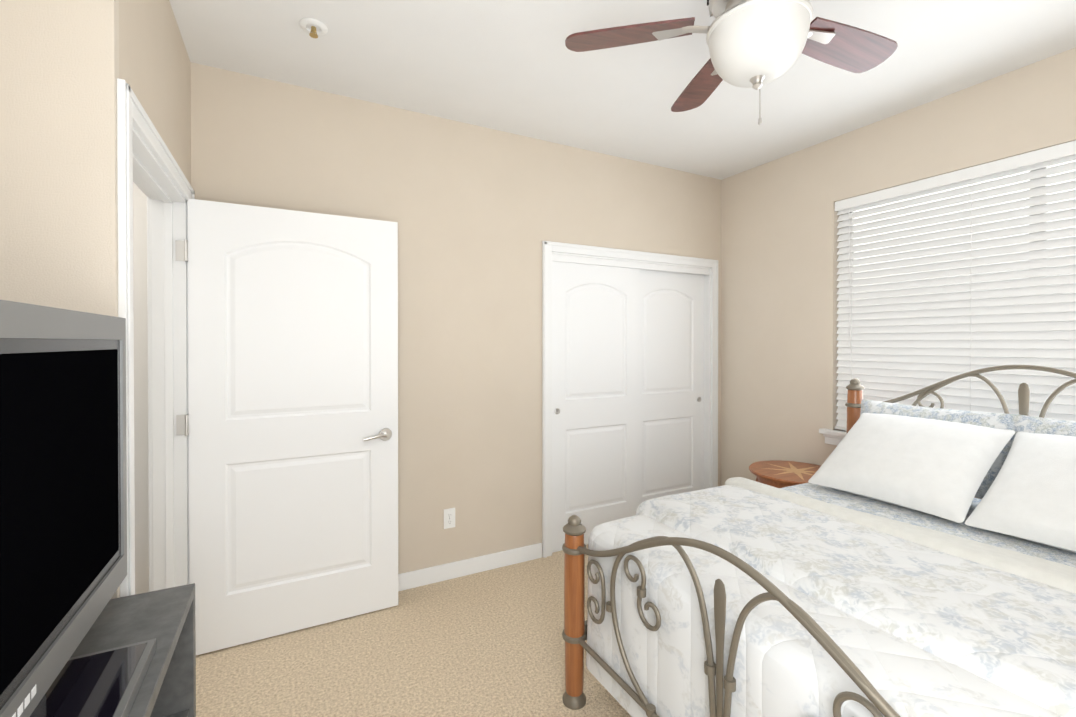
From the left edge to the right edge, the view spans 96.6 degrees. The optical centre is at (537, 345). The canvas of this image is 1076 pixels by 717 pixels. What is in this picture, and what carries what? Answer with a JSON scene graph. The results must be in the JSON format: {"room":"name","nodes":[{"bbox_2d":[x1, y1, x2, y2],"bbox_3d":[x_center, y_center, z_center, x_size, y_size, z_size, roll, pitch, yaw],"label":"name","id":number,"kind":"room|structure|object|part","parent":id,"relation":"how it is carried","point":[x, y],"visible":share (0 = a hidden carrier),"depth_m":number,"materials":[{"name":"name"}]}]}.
{"room":"bedroom","nodes":[
{"label":"bedroom","id":0,"kind":"room"},
{"bbox_2d":[0,0,123,598],"bbox_3d":[-1.299,0.036,1.203,0.390,2.720,0.080,0,0,-28],"label":"wall","id":1,"kind":"structure","parent":0,"point":[59,67],"depth_m":1.21,"materials":[{"name":"paint"}]},
{"bbox_2d":[133,182,148,593],"bbox_3d":[-2.562,0.027,2.506,1.180,2.720,0.100,0,0,-28],"label":"wall","id":2,"kind":"structure","parent":0,"point":[140,390],"depth_m":2.65,"materials":[{"name":"white paint"}]},
{"bbox_2d":[123,0,190,184],"bbox_3d":[-1.442,0.032,1.766,0.120,2.720,1.050,0,0,-28],"label":"wall","id":3,"kind":"structure","parent":0,"point":[154,59],"depth_m":1.73,"materials":[{"name":"paint"}]},
{"bbox_2d":[117,78,194,596],"bbox_3d":[-1.409,0.341,1.712,0.162,2.104,1.048,0,0,-28],"label":"door frame","id":4,"kind":"structure","parent":3,"relation":"attached to","point":[152,180],"depth_m":2.08,"materials":[{"name":"white wood"}]},
{"bbox_3d":[-1.473,0.341,1.679,0.018,2.104,1.048,0,0,-28],"label":"hall door casing trim","id":5,"kind":"part","parent":4,"relation":"part of","materials":[{"name":"white wood"}]},
{"bbox_2d":[175,199,397,654],"bbox_3d":[-1.170,0.365,2.328,0.953,2.030,0.045,0,0,-28],"label":"door","id":6,"kind":"structure","parent":3,"relation":"in","point":[293,394],"depth_m":2.30,"materials":[{"name":"white wood"}]},
{"bbox_3d":[-1.578,0.372,2.121,0.037,1.670,0.002,0,0,-28],"label":"door jamb hinge leaves","id":7,"kind":"part","parent":6,"relation":"part of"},
{"bbox_3d":[-1.554,0.372,2.124,0.014,1.672,0.040,0,0,-28],"label":"door hinges","id":8,"kind":"part","parent":6,"relation":"part of","materials":[{"name":"silver metal"}]},
{"bbox_2d":[363,428,391,440],"bbox_3d":[-0.844,0.464,2.503,0.150,0.066,0.147,0,0,-28],"label":"door handle","id":9,"kind":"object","parent":6,"relation":"attached to","point":[385,434],"depth_m":2.48,"materials":[{"name":"silver metal"}]},
{"bbox_2d":[196,544,631,716],"bbox_3d":[0.457,1.442,1.782,4.390,0.100,4.600,0,0,-28],"label":"floor","id":10,"kind":"structure","parent":0,"point":[489,643],"depth_m":2.10,"materials":[{"name":"carpet"}]},
{"bbox_2d":[70,583,195,716],"bbox_3d":[-0.811,1.025,0.621,0.420,0.750,1.325,0,0,-28],"label":"media console","id":11,"kind":"object","parent":10,"relation":"on","point":[165,618],"visible":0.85,"depth_m":1.16},
{"bbox_2d":[0,300,155,716],"bbox_3d":[-0.798,0.293,0.679,0.290,0.711,1.025,0,0,-28],"label":"tv","id":12,"kind":"object","parent":11,"relation":"on","point":[63,514],"visible":1,"depth_m":0.83,"materials":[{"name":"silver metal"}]},
{"bbox_2d":[749,460,820,487],"bbox_3d":[1.613,1.087,2.999,0.540,0.608,0.540,0,0,-28],"label":"nightstand","id":13,"kind":"object","parent":10,"relation":"on","point":[778,473],"visible":0.15,"depth_m":2.98,"materials":[{"name":"brown wood"}]},
{"bbox_2d":[562,364,1075,716],"bbox_3d":[1.309,0.740,1.681,1.986,1.306,1.516,0,0,-28],"label":"bed","id":14,"kind":"object","parent":10,"relation":"on","point":[883,562],"visible":1,"depth_m":1.48,"materials":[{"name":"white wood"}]},
{"bbox_2d":[586,514,1062,716],"bbox_3d":[0.867,0.959,1.451,0.861,0.550,1.417,0,0,-28],"label":"quilt","id":15,"kind":"object","parent":14,"relation":"on","point":[780,669],"depth_m":1.24,"materials":[{"name":"white fabric"}]},
{"bbox_2d":[191,62,720,573],"bbox_3d":[-0.100,0.023,3.128,3.760,2.720,0.120,0,0,-28],"label":"wall","id":16,"kind":"structure","parent":0,"point":[466,206],"depth_m":2.86,"materials":[{"name":"paint"}]},
{"bbox_2d":[444,508,454,528],"bbox_3d":[-0.524,1.025,2.841,0.070,0.115,0.008,0,0,-28],"label":"electrical outlet","id":17,"kind":"object","parent":16,"relation":"attached to","point":[449,517],"visible":1,"depth_m":2.84,"materials":[{"name":"white plastic"}]},
{"bbox_2d":[398,543,541,591],"bbox_3d":[-0.802,1.339,2.694,1.865,0.095,0.014,0,0,-28],"label":"baseboard","id":18,"kind":"structure","parent":16,"relation":"attached to","point":[431,575],"depth_m":2.88,"materials":[{"name":"white wood"}]},
{"bbox_2d":[552,261,638,550],"bbox_3d":[0.408,0.389,3.372,0.747,1.960,0.032,0,0,-28],"label":"closet door","id":19,"kind":"structure","parent":16,"relation":"in","point":[595,393],"depth_m":3.35,"materials":[{"name":"white wood"}]},
{"bbox_2d":[542,241,717,557],"bbox_3d":[0.706,0.378,3.552,1.480,2.005,0.122,0,0,-28],"label":"door frame","id":20,"kind":"structure","parent":16,"relation":"attached to","point":[603,261],"depth_m":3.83,"materials":[{"name":"white wood"}]},
{"bbox_2d":[639,269,703,504],"bbox_3d":[1.006,0.386,3.728,0.747,1.960,0.032,0,0,-28],"label":"closet door","id":21,"kind":"structure","parent":16,"relation":"in","point":[671,381],"depth_m":3.73,"materials":[{"name":"white wood"}]},
{"bbox_2d":[169,0,1075,179],"bbox_3d":[0.457,-1.378,1.763,4.390,0.100,4.600,0,0,-28],"label":"ceiling","id":22,"kind":"structure","parent":0,"point":[518,67],"depth_m":2.27,"materials":[{"name":"paint"}]},
{"bbox_2d":[299,18,327,37],"bbox_3d":[-0.934,-1.309,1.995,0.108,0.040,0.108,0,0,-28],"label":"sprinkler","id":23,"kind":"object","parent":22,"relation":"attached to","point":[313,28],"visible":1,"depth_m":1.99,"materials":[{"name":"white plastic"}]},
{"bbox_2d":[565,0,897,124],"bbox_3d":[0.755,-1.024,1.566,1.192,0.604,1.214,0,0,-28],"label":"ceiling fan","id":24,"kind":"object","parent":22,"relation":"hanging from","point":[756,44],"visible":1,"depth_m":1.58,"materials":[{"name":"brown wood"}]},
{"bbox_3d":[0.740,-1.024,1.565,0.623,0.604,0.635,0,0,-28],"label":"motor","id":25,"kind":"part","parent":24,"relation":"part of","materials":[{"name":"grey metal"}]},
{"bbox_3d":[0.716,-0.952,1.562,0.314,0.166,0.314,0,0,-28],"label":"lamp shade","id":26,"kind":"part","parent":24,"relation":"part of","materials":[{"name":"white glass"}]},
{"bbox_2d":[721,47,1075,498],"bbox_3d":[2.342,0.028,2.420,0.150,2.720,3.640,0,0,-28],"label":"wall","id":27,"kind":"structure","parent":0,"point":[1027,108],"depth_m":3.23,"materials":[{"name":"paint"}]},
{"bbox_2d":[819,428,846,445],"bbox_3d":[2.351,0.596,2.299,0.150,0.095,1.950,0,0,-28],"label":"window sill","id":28,"kind":"structure","parent":27,"relation":"attached to","point":[834,437],"depth_m":3.06,"materials":[{"name":"white wood"}]},
{"bbox_2d":[835,140,1075,430],"bbox_3d":[2.397,-0.186,2.318,0.146,1.470,1.830,0,0,-28],"label":"window blinds","id":29,"kind":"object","parent":27,"relation":"in","point":[922,300],"depth_m":2.52,"materials":[{"name":"white plastic"}]},
{"bbox_2d":[849,207,851,378],"bbox_3d":[1.959,-0.176,3.000,0.014,1.400,0.018,0,0,-28],"label":"blind cord","id":30,"kind":"object","parent":29,"relation":"hanging from","point":[851,291],"depth_m":3.00,"materials":[{"name":"white plastic"}]},
{"bbox_3d":[2.439,-0.187,2.340,0.050,1.470,1.830,0,0,-28],"label":"frame","id":31,"kind":"part","parent":29,"relation":"part of","materials":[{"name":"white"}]},
{"bbox_3d":[2.363,-0.187,2.300,0.071,1.464,1.822,0,0,-28],"label":"window blind rails","id":32,"kind":"part","parent":29,"relation":"part of","materials":[{"name":"white plastic"}]},
{"bbox_3d":[2.437,-0.187,2.338,0.004,1.380,1.740,0,0,-28],"label":"glass","id":33,"kind":"part","parent":29,"relation":"part of","materials":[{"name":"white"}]},
{"bbox_2d":[970,179,971,410],"bbox_3d":[2.239,-0.173,2.478,0.002,1.400,0.002,0,0,-28],"label":"blind cord","id":34,"kind":"object","parent":29,"relation":"hanging from","point":[971,179],"depth_m":2.48,"materials":[{"name":"white fabric"}]}
]}

